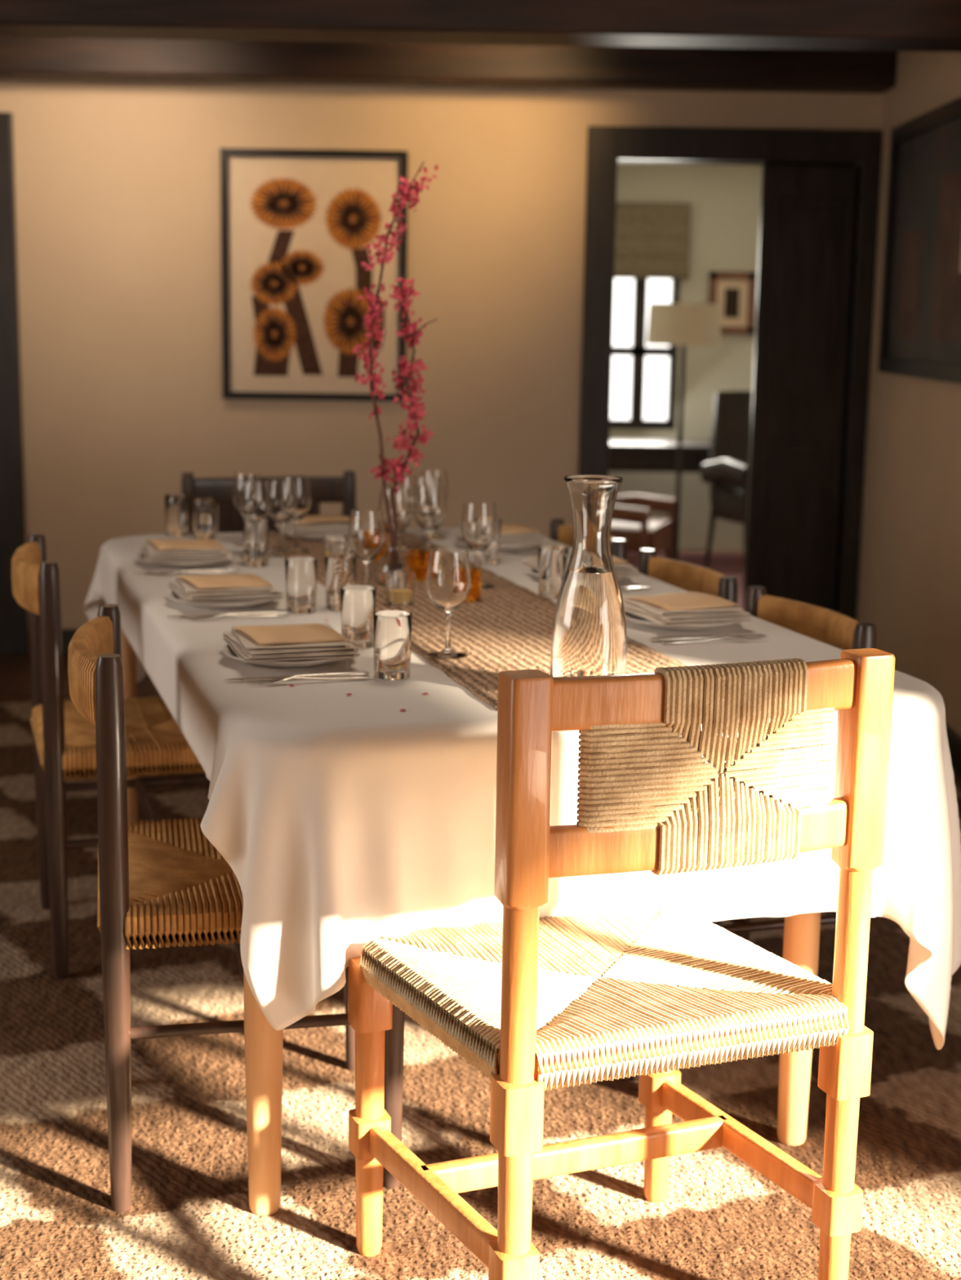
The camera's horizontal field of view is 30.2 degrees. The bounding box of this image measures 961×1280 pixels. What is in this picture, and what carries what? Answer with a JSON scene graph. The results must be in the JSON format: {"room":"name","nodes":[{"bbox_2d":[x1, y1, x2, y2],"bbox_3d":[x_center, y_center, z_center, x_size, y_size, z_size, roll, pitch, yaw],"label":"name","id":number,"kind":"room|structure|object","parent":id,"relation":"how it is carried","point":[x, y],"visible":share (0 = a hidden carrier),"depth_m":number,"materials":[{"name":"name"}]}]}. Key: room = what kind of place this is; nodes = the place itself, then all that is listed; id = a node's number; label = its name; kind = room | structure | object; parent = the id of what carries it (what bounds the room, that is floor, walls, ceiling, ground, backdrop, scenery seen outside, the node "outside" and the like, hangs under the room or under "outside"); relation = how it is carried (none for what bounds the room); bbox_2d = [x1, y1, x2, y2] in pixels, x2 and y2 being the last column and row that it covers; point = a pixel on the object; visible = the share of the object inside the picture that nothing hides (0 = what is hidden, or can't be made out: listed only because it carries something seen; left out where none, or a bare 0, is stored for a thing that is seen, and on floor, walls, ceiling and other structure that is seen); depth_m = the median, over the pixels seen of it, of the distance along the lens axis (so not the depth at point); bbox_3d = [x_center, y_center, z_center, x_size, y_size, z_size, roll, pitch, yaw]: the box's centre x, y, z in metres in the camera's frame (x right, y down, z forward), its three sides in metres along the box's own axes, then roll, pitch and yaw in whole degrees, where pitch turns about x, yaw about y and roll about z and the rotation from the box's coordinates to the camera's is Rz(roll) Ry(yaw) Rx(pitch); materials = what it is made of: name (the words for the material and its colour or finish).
{"room":"dining room","nodes":[
{"label":"dining room","id":0,"kind":"room"},
{"bbox_2d":[0,80,883,653],"bbox_3d":[0.418,-1.155,6.660,7.200,2.500,0.120,1,10,0],"label":"wall","id":1,"kind":"structure","parent":0,"point":[117,184],"depth_m":6.58,"materials":[{"name":"paint"}]},
{"bbox_2d":[0,112,29,654],"bbox_3d":[-2.126,-0.933,6.616,0.820,2.000,0.059,1,10,0],"label":"door","id":2,"kind":"structure","parent":1,"relation":"in","point":[14,620],"depth_m":6.63,"materials":[{"name":"brown wood"}]},
{"bbox_2d":[62,628,78,654],"bbox_3d":[-0.680,0.021,6.808,2.080,0.100,0.020,1,10,0],"label":"baseboard","id":3,"kind":"structure","parent":1,"relation":"attached to","point":[67,633],"depth_m":6.79,"materials":[{"name":"brown wood"}]},
{"bbox_2d":[220,147,408,401],"bbox_3d":[-0.611,-1.339,6.550,0.681,0.903,0.034,1,10,0],"label":"print","id":4,"kind":"object","parent":1,"relation":"attached to","point":[297,225],"visible":0.98,"depth_m":6.55,"materials":[{"name":"paper"}]},
{"bbox_2d":[578,125,882,620],"bbox_3d":[0.908,-0.892,6.694,1.068,1.985,0.165,1,10,0],"label":"trim","id":5,"kind":"structure","parent":1,"relation":"attached to","point":[606,145],"depth_m":6.51,"materials":[{"name":"brown wood"}]},
{"bbox_2d":[742,164,857,611],"bbox_3d":[1.196,-0.827,6.697,0.345,1.865,0.060,1,10,0],"label":"door","id":6,"kind":"structure","parent":1,"relation":"in","point":[806,219],"depth_m":6.65,"materials":[{"name":"brown wood"}]},
{"bbox_2d":[0,36,897,93],"bbox_3d":[-0.777,-2.101,6.327,4.480,0.215,0.200,1,10,0],"label":"ceiling beam","id":7,"kind":"structure","parent":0,"point":[33,59],"depth_m":6.24,"materials":[{"name":"black wood"}]},
{"bbox_2d":[0,549,960,790],"bbox_3d":[0.390,0.631,4.131,7.200,0.100,12.700,1,10,0],"label":"floor","id":8,"kind":"structure","parent":0,"point":[15,669],"depth_m":6.37,"materials":[{"name":"brown wood"}]},
{"bbox_2d":[0,694,960,1279],"bbox_3d":[-0.481,0.688,3.432,3.660,0.011,5.300,1,10,0],"label":"area rug","id":9,"kind":"object","parent":8,"relation":"on","point":[190,1216],"visible":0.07,"depth_m":2.85,"materials":[{"name":"beige carpet"}]},
{"bbox_2d":[11,533,210,979],"bbox_3d":[-0.708,0.214,3.680,0.486,0.825,0.481,-2,11,-17],"label":"dining chair","id":10,"kind":"object","parent":9,"relation":"on","point":[64,741],"visible":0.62,"depth_m":3.46,"materials":[{"name":"brown wood"}]},
{"bbox_2d":[67,604,404,1212],"bbox_3d":[-0.386,0.385,2.777,0.486,0.825,0.481,-1,11,-12],"label":"dining chair","id":11,"kind":"object","parent":9,"relation":"on","point":[166,883],"visible":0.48,"depth_m":2.56,"materials":[{"name":"brown wood"}]},
{"bbox_2d":[181,470,355,795],"bbox_3d":[-0.558,-0.038,5.021,0.521,0.840,0.455,-2,11,-17],"label":"dining chair","id":12,"kind":"object","parent":9,"relation":"on","point":[342,490],"visible":0.02,"depth_m":5.14,"materials":[{"name":"brown wood"}]},
{"bbox_2d":[120,628,820,1215],"bbox_3d":[-0.106,0.281,3.602,1.076,0.737,2.172,-2,11,-17],"label":"dining table","id":13,"kind":"object","parent":9,"relation":"on","point":[264,1044],"visible":0.21,"depth_m":2.59,"materials":[{"name":"brown wood"}]},
{"bbox_2d":[83,528,960,1049],"bbox_3d":[-0.097,0.190,3.589,1.216,0.568,2.340,-2,11,-17],"label":"tablecloth","id":14,"kind":"object","parent":13,"relation":"on","point":[342,822],"visible":0.38,"depth_m":2.50,"materials":[{"name":"white fabric"}]},
{"bbox_2d":[164,493,189,536],"bbox_3d":[-0.750,-0.308,4.399,0.060,0.100,0.060,1,10,0],"label":"water glass","id":15,"kind":"object","parent":14,"relation":"on","point":[176,505],"visible":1,"depth_m":4.38,"materials":[{"name":"white"}]},
{"bbox_2d":[135,552,234,567],"bbox_3d":[-0.651,-0.178,3.922,0.216,0.018,0.216,1,10,0],"label":"dinner plate","id":16,"kind":"object","parent":14,"relation":"on","point":[179,563],"visible":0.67,"depth_m":3.85,"materials":[{"name":"grey ceramic"}]},
{"bbox_2d":[139,538,231,560],"bbox_3d":[-0.650,-0.199,3.918,0.185,0.023,0.212,-2,11,-14],"label":"linen napkin","id":17,"kind":"object","parent":16,"relation":"on","point":[150,551],"visible":0.73,"depth_m":3.83,"materials":[{"name":"grey fabric"}]},
{"bbox_2d":[146,538,224,548],"bbox_3d":[-0.651,-0.214,3.915,0.144,0.008,0.160,-3,11,-20],"label":"menu card","id":18,"kind":"object","parent":17,"relation":"on","point":[199,543],"visible":1,"depth_m":3.89,"materials":[{"name":"beige paper"}]},
{"bbox_2d":[133,568,239,573],"bbox_3d":[-0.623,-0.146,3.777,0.222,0.007,0.019,-2,11,-17],"label":"table knife","id":19,"kind":"object","parent":14,"relation":"on","point":[230,569],"visible":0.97,"depth_m":3.78,"materials":[{"name":"metal"}]},
{"bbox_2d":[144,570,239,575],"bbox_3d":[-0.608,-0.143,3.750,0.198,0.010,0.022,-3,11,-19],"label":"fork","id":20,"kind":"object","parent":14,"relation":"on","point":[176,571],"visible":1,"depth_m":3.75,"materials":[{"name":"metal"}]},
{"bbox_2d":[191,496,216,538],"bbox_3d":[-0.675,-0.298,4.349,0.060,0.100,0.060,1,10,0],"label":"water glass","id":21,"kind":"object","parent":14,"relation":"on","point":[203,508],"visible":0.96,"depth_m":4.33,"materials":[{"name":"white"}]},
{"bbox_2d":[167,591,280,608],"bbox_3d":[-0.489,-0.079,3.395,0.216,0.018,0.216,1,10,0],"label":"dinner plate","id":22,"kind":"object","parent":14,"relation":"on","point":[171,595],"visible":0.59,"depth_m":3.32,"materials":[{"name":"white ceramic"}]},
{"bbox_2d":[168,573,282,603],"bbox_3d":[-0.488,-0.100,3.391,0.185,0.023,0.212,-3,11,-18],"label":"linen napkin","id":23,"kind":"object","parent":22,"relation":"on","point":[187,591],"visible":0.65,"depth_m":3.31,"materials":[{"name":"white fabric"}]},
{"bbox_2d":[176,573,273,588],"bbox_3d":[-0.488,-0.115,3.388,0.144,0.008,0.160,-4,11,-24],"label":"menu card","id":24,"kind":"object","parent":23,"relation":"on","point":[240,580],"visible":1,"depth_m":3.37,"materials":[{"name":"beige paper"}]},
{"bbox_2d":[167,610,288,617],"bbox_3d":[-0.461,-0.047,3.250,0.222,0.007,0.019,-2,11,-17],"label":"table knife","id":25,"kind":"object","parent":14,"relation":"on","point":[275,612],"visible":0.94,"depth_m":3.26,"materials":[{"name":"metal"}]},
{"bbox_2d":[179,613,288,620],"bbox_3d":[-0.446,-0.043,3.224,0.198,0.010,0.022,-3,11,-19],"label":"fork","id":26,"kind":"object","parent":14,"relation":"on","point":[219,615],"visible":1,"depth_m":3.22,"materials":[{"name":"metal"}]},
{"bbox_2d":[231,471,261,546],"bbox_3d":[-0.555,-0.312,4.235,0.073,0.172,0.073,4,11,18],"label":"wine glass","id":27,"kind":"object","parent":14,"relation":"on","point":[238,477],"visible":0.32,"depth_m":4.20,"materials":[{"name":"white"}]},
{"bbox_2d":[239,480,271,557],"bbox_3d":[-0.510,-0.274,4.032,0.073,0.172,0.073,4,11,18],"label":"wine glass","id":28,"kind":"object","parent":14,"relation":"on","point":[255,500],"visible":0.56,"depth_m":4.00,"materials":[{"name":"white"}]},
{"bbox_2d":[242,519,269,567],"bbox_3d":[-0.492,-0.212,3.897,0.060,0.100,0.060,1,10,0],"label":"water glass","id":29,"kind":"object","parent":14,"relation":"on","point":[255,532],"visible":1,"depth_m":3.88,"materials":[{"name":"white"}]},
{"bbox_2d":[267,479,297,556],"bbox_3d":[-0.456,-0.280,4.068,0.073,0.172,0.073,4,11,18],"label":"wine glass","id":30,"kind":"object","parent":14,"relation":"on","point":[282,494],"visible":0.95,"depth_m":4.03,"materials":[{"name":"white"}]},
{"bbox_2d":[221,644,356,667],"bbox_3d":[-0.307,0.023,2.854,0.216,0.018,0.216,1,10,0],"label":"dinner plate","id":31,"kind":"object","parent":14,"relation":"on","point":[227,650],"visible":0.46,"depth_m":2.78,"materials":[{"name":"white ceramic"}]},
{"bbox_2d":[222,623,359,662],"bbox_3d":[-0.306,0.002,2.850,0.185,0.023,0.212,-2,11,-17],"label":"linen napkin","id":32,"kind":"object","parent":31,"relation":"on","point":[245,646],"visible":0.64,"depth_m":2.77,"materials":[{"name":"white fabric"}]},
{"bbox_2d":[232,622,347,644],"bbox_3d":[-0.306,-0.012,2.847,0.144,0.008,0.160,-4,11,-23],"label":"menu card","id":33,"kind":"object","parent":32,"relation":"on","point":[306,633],"visible":1,"depth_m":2.83,"materials":[{"name":"beige paper"}]},
{"bbox_2d":[224,671,368,679],"bbox_3d":[-0.279,0.056,2.709,0.222,0.007,0.019,-2,11,-17],"label":"table knife","id":34,"kind":"object","parent":14,"relation":"on","point":[357,673],"visible":0.91,"depth_m":2.71,"materials":[{"name":"metal"}]},
{"bbox_2d":[269,532,325,586],"bbox_3d":[-0.376,-0.188,4.036,0.149,0.005,0.896,-2,11,-17],"label":"table runner","id":35,"kind":"object","parent":14,"relation":"on","point":[316,548],"depth_m":4.18,"materials":[{"name":"fabric"}]},
{"bbox_2d":[281,475,311,553],"bbox_3d":[-0.426,-0.290,4.097,0.073,0.172,0.073,4,11,18],"label":"wine glass","id":36,"kind":"object","parent":35,"relation":"on","point":[302,486],"visible":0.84,"depth_m":4.07,"materials":[{"name":"white"}]},
{"bbox_2d":[283,531,347,540],"bbox_3d":[-0.382,-0.262,4.372,0.216,0.018,0.216,1,10,0],"label":"dinner plate","id":37,"kind":"object","parent":35,"relation":"on","point":[305,536],"visible":0.3,"depth_m":4.30,"materials":[{"name":"grey ceramic"}]},
{"bbox_2d":[275,520,349,534],"bbox_3d":[-0.382,-0.283,4.368,0.212,0.023,0.185,-2,11,-17],"label":"linen napkin","id":38,"kind":"object","parent":37,"relation":"on","point":[330,526],"visible":0.5,"depth_m":4.29,"materials":[{"name":"grey fabric"}]},
{"bbox_2d":[297,515,350,523],"bbox_3d":[-0.382,-0.297,4.365,0.160,0.008,0.144,-3,11,-22],"label":"menu card","id":39,"kind":"object","parent":38,"relation":"on","point":[309,518],"visible":0.73,"depth_m":4.36,"materials":[{"name":"beige paper"}]},
{"bbox_2d":[323,534,348,561],"bbox_3d":[-0.318,-0.200,3.924,0.056,0.060,0.056,1,10,0],"label":"votive candle","id":40,"kind":"object","parent":35,"relation":"on","point":[327,539],"visible":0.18,"depth_m":3.90,"materials":[{"name":"clear glass"}]},
{"bbox_2d":[328,542,355,555],"bbox_3d":[-0.294,-0.172,3.778,0.056,0.060,0.056,1,10,0],"label":"votive candle","id":41,"kind":"object","parent":35,"relation":"on","point":[339,548],"visible":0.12,"depth_m":3.75,"materials":[{"name":"clear glass"}]},
{"bbox_2d":[347,508,385,585],"bbox_3d":[-0.223,-0.169,3.481,0.073,0.172,0.073,4,11,18],"label":"wine glass","id":42,"kind":"object","parent":35,"relation":"on","point":[366,535],"visible":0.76,"depth_m":3.45,"materials":[{"name":"white"}]},
{"bbox_2d":[373,531,387,559],"bbox_3d":[-0.237,-0.212,4.000,0.056,0.060,0.056,1,10,0],"label":"votive candle","id":43,"kind":"object","parent":35,"relation":"on","point":[384,550],"visible":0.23,"depth_m":3.98,"materials":[{"name":"orange glass"}]},
{"bbox_2d":[351,161,438,585],"bbox_3d":[-0.168,-0.528,3.566,0.158,0.840,0.109,5,11,19],"label":"branch","id":44,"kind":"object","parent":35,"relation":"on","point":[393,559],"visible":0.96,"depth_m":3.56,"materials":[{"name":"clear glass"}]},
{"bbox_2d":[378,487,411,534],"bbox_3d":[-0.186,-0.243,3.861,0.073,0.172,0.073,4,11,18],"label":"wine glass","id":45,"kind":"object","parent":35,"relation":"on","point":[402,500],"visible":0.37,"depth_m":3.83,"materials":[{"name":"white"}]},
{"bbox_2d":[388,475,416,551],"bbox_3d":[-0.181,-0.296,4.151,0.073,0.172,0.073,4,11,18],"label":"wine glass","id":46,"kind":"object","parent":35,"relation":"on","point":[410,482],"visible":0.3,"depth_m":4.12,"materials":[{"name":"white"}]},
{"bbox_2d":[284,556,317,613],"bbox_3d":[-0.333,-0.102,3.307,0.060,0.100,0.060,1,10,0],"label":"water glass","id":47,"kind":"object","parent":14,"relation":"on","point":[300,572],"visible":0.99,"depth_m":3.29,"materials":[{"name":"white"}]},
{"bbox_2d":[240,675,369,684],"bbox_3d":[-0.263,0.059,2.682,0.198,0.010,0.022,-3,11,-19],"label":"fork","id":48,"kind":"object","parent":14,"relation":"on","point":[276,680],"visible":1,"depth_m":2.67,"materials":[{"name":"metal"}]},
{"bbox_2d":[324,554,356,611],"bbox_3d":[-0.263,-0.108,3.346,0.060,0.100,0.060,1,10,0],"label":"water glass","id":49,"kind":"object","parent":14,"relation":"on","point":[340,569],"visible":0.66,"depth_m":3.32,"materials":[{"name":"white"}]},
{"bbox_2d":[340,585,376,648],"bbox_3d":[-0.204,-0.038,2.973,0.060,0.100,0.060,1,10,0],"label":"water glass","id":50,"kind":"object","parent":14,"relation":"on","point":[357,602],"visible":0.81,"depth_m":2.95,"materials":[{"name":"clear glass"}]},
{"bbox_2d":[373,609,412,680],"bbox_3d":[-0.135,0.008,2.727,0.060,0.100,0.060,1,10,0],"label":"water glass","id":51,"kind":"object","parent":14,"relation":"on","point":[392,628],"visible":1,"depth_m":2.71,"materials":[{"name":"clear glass"}]},
{"bbox_2d":[419,467,448,539],"bbox_3d":[-0.117,-0.339,4.417,0.073,0.172,0.073,4,11,18],"label":"wine glass","id":52,"kind":"object","parent":14,"relation":"on","point":[442,473],"visible":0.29,"depth_m":4.39,"materials":[{"name":"white"}]},
{"bbox_2d":[368,529,556,711],"bbox_3d":[-0.088,-0.089,3.523,0.400,0.005,2.067,-2,11,-17],"label":"table runner","id":53,"kind":"object","parent":14,"relation":"on","point":[504,624],"depth_m":3.13,"materials":[{"name":"fabric"}]},
{"bbox_2d":[385,570,414,605],"bbox_3d":[-0.153,-0.099,3.388,0.056,0.060,0.056,1,10,0],"label":"votive candle","id":54,"kind":"object","parent":53,"relation":"on","point":[399,584],"visible":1,"depth_m":3.37,"materials":[{"name":"clear glass"}]},
{"bbox_2d":[406,548,430,581],"bbox_3d":[-0.125,-0.156,3.705,0.056,0.060,0.056,1,10,0],"label":"votive candle","id":55,"kind":"object","parent":53,"relation":"on","point":[418,558],"visible":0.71,"depth_m":3.68,"materials":[{"name":"orange glass"}]},
{"bbox_2d":[413,475,441,549],"bbox_3d":[-0.125,-0.298,4.165,0.073,0.172,0.073,4,11,18],"label":"wine glass","id":56,"kind":"object","parent":53,"relation":"on","point":[420,479],"visible":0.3,"depth_m":4.13,"materials":[{"name":"white"}]},
{"bbox_2d":[413,484,446,549],"bbox_3d":[-0.112,-0.254,3.925,0.073,0.172,0.073,4,11,18],"label":"wine glass","id":57,"kind":"object","parent":53,"relation":"on","point":[429,511],"visible":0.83,"depth_m":3.89,"materials":[{"name":"white"}]},
{"bbox_2d":[426,547,471,658],"bbox_3d":[-0.052,-0.060,2.877,0.073,0.172,0.073,4,11,18],"label":"wine glass","id":58,"kind":"object","parent":53,"relation":"on","point":[448,580],"visible":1,"depth_m":2.85,"materials":[{"name":"clear glass"}]},
{"bbox_2d":[464,567,482,601],"bbox_3d":[-0.025,-0.108,3.447,0.056,0.060,0.056,1,10,0],"label":"votive candle","id":59,"kind":"object","parent":53,"relation":"on","point":[474,594],"visible":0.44,"depth_m":3.43,"materials":[{"name":"orange glass"}]},
{"bbox_2d":[461,500,497,589],"bbox_3d":[-0.004,-0.194,3.608,0.073,0.172,0.073,4,11,18],"label":"wine glass","id":60,"kind":"object","parent":53,"relation":"on","point":[478,523],"visible":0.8,"depth_m":3.58,"materials":[{"name":"white"}]},
{"bbox_2d":[288,616,674,711],"bbox_3d":[-0.251,-0.020,3.123,0.721,0.007,1.104,-9,15,-44],"label":"fallen leaves","id":61,"kind":"object","parent":14,"relation":"on","point":[290,685],"visible":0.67,"depth_m":2.62,"materials":[{"name":"red plant"}]},
{"bbox_2d":[475,518,501,564],"bbox_3d":[0.016,-0.222,3.991,0.060,0.100,0.060,1,10,0],"label":"water glass","id":62,"kind":"object","parent":14,"relation":"on","point":[491,556],"visible":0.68,"depth_m":3.97,"materials":[{"name":"white"}]},
{"bbox_2d":[454,537,539,551],"bbox_3d":[0.045,-0.232,4.275,0.216,0.018,0.216,1,10,0],"label":"dinner plate","id":63,"kind":"object","parent":14,"relation":"on","point":[517,547],"visible":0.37,"depth_m":4.21,"materials":[{"name":"grey ceramic"}]},
{"bbox_2d":[451,526,548,545],"bbox_3d":[0.045,-0.253,4.271,0.185,0.023,0.212,-2,11,-16],"label":"linen napkin","id":64,"kind":"object","parent":63,"relation":"on","point":[528,538],"visible":0.4,"depth_m":4.19,"materials":[{"name":"grey fabric"}]},
{"bbox_2d":[459,524,540,534],"bbox_3d":[0.046,-0.268,4.268,0.144,0.008,0.160,-3,11,-22],"label":"menu card","id":65,"kind":"object","parent":64,"relation":"on","point":[505,528],"visible":0.51,"depth_m":4.24,"materials":[{"name":"beige paper"}]},
{"bbox_2d":[468,552,537,556],"bbox_3d":[0.080,-0.200,4.132,0.222,0.007,0.019,-2,11,-17],"label":"table knife","id":66,"kind":"object","parent":14,"relation":"on","point":[500,553],"visible":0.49,"depth_m":4.12,"materials":[{"name":"metal"}]},
{"bbox_2d":[537,545,568,599],"bbox_3d":[0.143,-0.135,3.526,0.060,0.100,0.060,1,10,0],"label":"water glass","id":67,"kind":"object","parent":14,"relation":"on","point":[549,557],"visible":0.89,"depth_m":3.50,"materials":[{"name":"white"}]},
{"bbox_2d":[562,553,570,579],"bbox_3d":[0.186,-0.112,3.405,0.060,0.100,0.060,1,10,0],"label":"water glass","id":68,"kind":"object","parent":14,"relation":"on","point":[566,557],"visible":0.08,"depth_m":3.39,"materials":[{"name":"white"}]},
{"bbox_2d":[528,568,625,579],"bbox_3d":[0.211,-0.137,3.770,0.216,0.018,0.216,1,10,0],"label":"dinner plate","id":69,"kind":"object","parent":14,"relation":"on","point":[534,571],"visible":0.14,"depth_m":3.76,"materials":[{"name":"white ceramic"}]},
{"bbox_2d":[522,555,639,577],"bbox_3d":[0.211,-0.158,3.766,0.185,0.023,0.212,-3,11,-20],"label":"linen napkin","id":70,"kind":"object","parent":69,"relation":"on","point":[622,570],"visible":0.23,"depth_m":3.71,"materials":[{"name":"white fabric"}]},
{"bbox_2d":[534,555,629,563],"bbox_3d":[0.212,-0.172,3.763,0.144,0.008,0.160,-4,12,-25],"label":"menu card","id":71,"kind":"object","parent":70,"relation":"on","point":[615,560],"visible":0.16,"depth_m":3.73,"materials":[{"name":"beige paper"}]},
{"bbox_2d":[620,586,651,588],"bbox_3d":[0.246,-0.105,3.627,0.222,0.007,0.019,-2,11,-17],"label":"table knife","id":72,"kind":"object","parent":14,"relation":"on","point":[620,587],"visible":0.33,"depth_m":3.64,"materials":[{"name":"metal"}]},
{"bbox_2d":[620,586,652,591],"bbox_3d":[0.253,-0.101,3.598,0.198,0.010,0.022,-2,11,-17],"label":"fork","id":73,"kind":"object","parent":14,"relation":"on","point":[646,588],"visible":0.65,"depth_m":3.61,"materials":[{"name":"metal"}]},
{"bbox_2d":[626,637,686,674],"bbox_3d":[0.243,0.027,2.919,0.121,0.005,0.295,-2,11,-17],"label":"table runner","id":74,"kind":"object","parent":14,"relation":"on","point":[641,659],"depth_m":2.88,"materials":[{"name":"fabric"}]},
{"bbox_2d":[549,475,626,677],"bbox_3d":[0.159,-0.076,2.573,0.112,0.319,0.112,1,10,0],"label":"carafe","id":75,"kind":"object","parent":74,"relation":"on","point":[589,638],"visible":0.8,"depth_m":2.54,"materials":[{"name":"clear glass"}]},
{"bbox_2d":[624,610,733,631],"bbox_3d":[0.364,-0.037,3.240,0.216,0.018,0.216,1,10,0],"label":"dinner plate","id":76,"kind":"object","parent":14,"relation":"on","point":[631,617],"visible":0.34,"depth_m":3.17,"materials":[{"name":"white ceramic"}]},
{"bbox_2d":[622,595,751,626],"bbox_3d":[0.364,-0.058,3.236,0.185,0.023,0.212,-3,11,-19],"label":"linen napkin","id":77,"kind":"object","parent":76,"relation":"on","point":[660,615],"visible":0.66,"depth_m":3.16,"materials":[{"name":"white fabric"}]},
{"bbox_2d":[624,591,737,610],"bbox_3d":[0.364,-0.073,3.234,0.144,0.008,0.160,-4,11,-25],"label":"menu card","id":78,"kind":"object","parent":77,"relation":"on","point":[685,600],"visible":1,"depth_m":3.21,"materials":[{"name":"beige paper"}]},
{"bbox_2d":[648,634,767,641],"bbox_3d":[0.399,-0.005,3.097,0.222,0.007,0.019,-2,11,-17],"label":"table knife","id":79,"kind":"object","parent":14,"relation":"on","point":[682,637],"visible":0.94,"depth_m":3.08,"materials":[{"name":"metal"}]},
{"bbox_2d":[661,635,769,644],"bbox_3d":[0.405,-0.002,3.068,0.198,0.010,0.022,-2,11,-17],"label":"fork","id":80,"kind":"object","parent":14,"relation":"on","point":[758,637],"visible":1,"depth_m":3.07,"materials":[{"name":"metal"}]},
{"bbox_2d":[549,518,626,564],"bbox_3d":[0.080,0.120,4.373,0.486,0.784,0.481,-2,11,-17],"label":"dining chair","id":81,"kind":"object","parent":9,"relation":"on","point":[562,533],"visible":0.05,"depth_m":4.51,"materials":[{"name":"brown wood"}]},
{"bbox_2d":[347,648,894,1279],"bbox_3d":[0.156,0.437,2.325,0.533,0.902,0.477,-4,11,-24],"label":"dining chair","id":82,"kind":"object","parent":9,"relation":"on","point":[534,1004],"visible":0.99,"depth_m":2.15,"materials":[{"name":"brown wood"}]},
{"bbox_2d":[637,548,737,924],"bbox_3d":[0.257,0.228,3.799,0.486,0.784,0.481,-2,11,-17],"label":"dining chair","id":83,"kind":"object","parent":9,"relation":"on","point":[689,577],"visible":0.17,"depth_m":3.84,"materials":[{"name":"brown wood"}]},
{"bbox_2d":[626,586,876,1081],"bbox_3d":[0.419,0.327,3.273,0.486,0.784,0.481,-2,11,-17],"label":"dining chair","id":84,"kind":"object","parent":9,"relation":"on","point":[827,626],"visible":0.21,"depth_m":3.27,"materials":[{"name":"brown wood"}]},
{"bbox_2d":[626,551,743,608],"bbox_3d":[1.254,-0.218,8.522,2.700,0.009,2.950,1,10,0],"label":"rug","id":85,"kind":"object","parent":8,"relation":"on","point":[726,564],"visible":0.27,"depth_m":9.59,"materials":[{"name":"carpet"}]},
{"bbox_2d":[609,493,675,559],"bbox_3d":[0.618,-0.575,8.554,0.568,0.658,0.602,5,11,20],"label":"armchair","id":86,"kind":"object","parent":85,"relation":"on","point":[631,522],"visible":0.24,"depth_m":8.34,"materials":[{"name":"fabric"}]},
{"bbox_2d":[608,438,710,472],"bbox_3d":[1.162,-0.760,9.694,1.200,0.629,0.550,1,10,0],"label":"writing desk","id":87,"kind":"object","parent":85,"relation":"on","point":[625,455],"visible":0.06,"depth_m":9.39,"materials":[{"name":"brown wood"}]},
{"bbox_2d":[646,302,720,560],"bbox_3d":[0.955,-0.920,8.521,0.350,1.360,0.350,1,10,0],"label":"floor lamp","id":88,"kind":"object","parent":85,"relation":"on","point":[682,325],"visible":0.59,"depth_m":8.29,"materials":[{"name":"beige fabric"}]},
{"bbox_2d":[700,391,751,580],"bbox_3d":[1.444,-0.766,8.905,0.602,0.934,0.568,-3,11,-20],"label":"armchair","id":89,"kind":"object","parent":85,"relation":"on","point":[726,471],"visible":0.26,"depth_m":8.96,"materials":[{"name":"brown wood"}]},
{"bbox_2d":[0,0,960,52],"bbox_3d":[-0.782,-1.794,4.833,4.480,0.280,0.250,1,10,0],"label":"ceiling beam","id":90,"kind":"structure","parent":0,"point":[899,25],"depth_m":4.73,"materials":[{"name":"black wood"}]},
{"bbox_2d":[608,162,761,551],"bbox_3d":[1.728,-1.751,10.019,4.600,2.500,0.150,1,10,0],"label":"wall","id":91,"kind":"structure","parent":0,"point":[724,199],"depth_m":9.91,"materials":[{"name":"paint"}]},
{"bbox_2d":[609,278,679,430],"bbox_3d":[0.843,-1.775,9.991,0.530,1.170,0.100,1,10,0],"label":"window","id":92,"kind":"structure","parent":91,"relation":"in","point":[637,351],"depth_m":10.00,"materials":[{"name":"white wood"}]},
{"bbox_2d":[613,202,691,279],"bbox_3d":[0.855,-2.206,9.821,0.600,0.409,0.055,1,10,0],"label":"blind","id":93,"kind":"object","parent":91,"relation":"attached to","point":[652,239],"visible":0.65,"depth_m":9.80,"materials":[{"name":"fabric"}]},
{"bbox_2d":[707,271,756,334],"bbox_3d":[1.400,-1.877,9.905,0.260,0.340,0.030,1,10,0],"label":"framed picture","id":94,"kind":"object","parent":91,"relation":"attached to","point":[735,292],"visible":0.86,"depth_m":9.89,"materials":[{"name":"brown wood"}]},
{"bbox_2d":[856,51,960,736],"bbox_3d":[2.229,-0.890,5.371,1.570,2.500,2.500,1,10,0],"label":"wall","id":95,"kind":"structure","parent":0,"point":[909,580],"depth_m":5.92,"materials":[{"name":"paint"}]},
{"bbox_2d":[877,97,960,383],"bbox_3d":[1.429,-1.212,5.421,0.039,0.830,1.610,1,10,0],"label":"framed painting","id":96,"kind":"object","parent":95,"relation":"attached to","point":[920,336],"visible":1,"depth_m":5.72,"materials":[{"name":"fabric"}]},
{"bbox_2d":[945,723,960,777],"bbox_3d":[1.413,0.281,5.568,0.025,0.100,2.460,1,10,0],"label":"baseboard","id":97,"kind":"structure","parent":95,"relation":"attached to","point":[953,738],"depth_m":5.25,"materials":[{"name":"brown wood"}]}
]}

